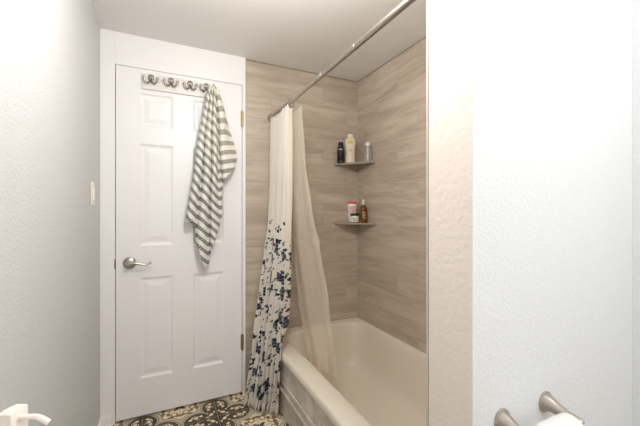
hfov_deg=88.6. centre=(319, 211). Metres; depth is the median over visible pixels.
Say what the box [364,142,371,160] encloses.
clear bottle
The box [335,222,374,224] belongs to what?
corner shelf
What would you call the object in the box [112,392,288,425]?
floor
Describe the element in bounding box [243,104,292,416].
shower curtain
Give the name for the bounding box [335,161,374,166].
corner shelf
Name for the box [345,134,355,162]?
wash bottle
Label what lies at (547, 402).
toilet paper holder
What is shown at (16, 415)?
soap dispenser
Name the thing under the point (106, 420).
baseboard
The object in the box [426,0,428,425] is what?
trim
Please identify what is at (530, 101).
wall partition
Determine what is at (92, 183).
light switch
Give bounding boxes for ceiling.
[91,0,425,81]
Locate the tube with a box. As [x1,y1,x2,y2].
[347,201,356,221]
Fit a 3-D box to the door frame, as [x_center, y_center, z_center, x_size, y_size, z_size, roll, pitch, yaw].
[-0.870,0.092,2.024,0.813,2.235,0.034,0,0,-26]
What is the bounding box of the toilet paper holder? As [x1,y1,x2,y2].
[494,391,584,425]
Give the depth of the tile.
2.20 m
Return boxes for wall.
[0,0,99,425]
[246,60,357,387]
[358,0,639,425]
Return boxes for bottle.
[337,142,343,162]
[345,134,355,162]
[359,200,366,222]
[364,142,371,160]
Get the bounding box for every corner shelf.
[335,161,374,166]
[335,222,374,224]
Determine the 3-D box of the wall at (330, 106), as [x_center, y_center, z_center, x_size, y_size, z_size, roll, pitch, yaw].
[-0.105,0.092,2.405,0.886,2.235,0.012,0,0,-26]
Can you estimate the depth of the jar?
2.44 m
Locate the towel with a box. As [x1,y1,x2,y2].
[186,84,236,267]
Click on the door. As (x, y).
(180, 338)
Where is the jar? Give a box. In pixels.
[350,213,358,222]
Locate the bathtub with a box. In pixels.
[278,317,425,425]
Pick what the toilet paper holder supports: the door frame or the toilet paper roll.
the toilet paper roll
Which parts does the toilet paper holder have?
plate, post, plate, post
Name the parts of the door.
handle, lever, panel, panel, panel, hook rail, panel, panel, panel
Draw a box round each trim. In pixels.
[246,37,425,81]
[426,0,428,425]
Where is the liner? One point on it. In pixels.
(300, 181)
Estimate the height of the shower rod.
0.060 m
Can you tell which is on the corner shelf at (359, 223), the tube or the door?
the tube
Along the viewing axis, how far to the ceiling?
1.83 m
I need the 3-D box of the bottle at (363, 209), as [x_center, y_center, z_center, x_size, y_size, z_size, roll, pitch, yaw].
[0.323,-0.004,2.451,0.059,0.172,0.059,0,0,2]
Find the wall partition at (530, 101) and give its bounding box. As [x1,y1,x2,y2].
[429,0,631,425]
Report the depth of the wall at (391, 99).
2.12 m
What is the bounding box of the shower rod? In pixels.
[267,0,415,120]
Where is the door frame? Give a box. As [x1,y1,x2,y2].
[100,28,244,424]
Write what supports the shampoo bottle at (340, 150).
on the corner shelf at (353, 164)
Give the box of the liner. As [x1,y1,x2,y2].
[292,106,336,379]
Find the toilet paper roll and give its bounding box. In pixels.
[533,413,582,425]
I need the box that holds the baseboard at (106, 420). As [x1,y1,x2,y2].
[100,415,111,425]
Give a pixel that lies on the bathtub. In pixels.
(381, 380)
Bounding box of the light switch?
[91,182,94,205]
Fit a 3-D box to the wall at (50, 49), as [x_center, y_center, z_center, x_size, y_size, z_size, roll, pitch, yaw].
[-0.554,0.092,0.319,0.100,2.235,3.556,0,0,-26]
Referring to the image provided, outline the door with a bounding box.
[114,65,243,421]
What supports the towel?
hanging from the door
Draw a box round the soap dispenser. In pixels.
[0,404,51,425]
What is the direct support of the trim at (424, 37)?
attached to the wall at (391, 99)

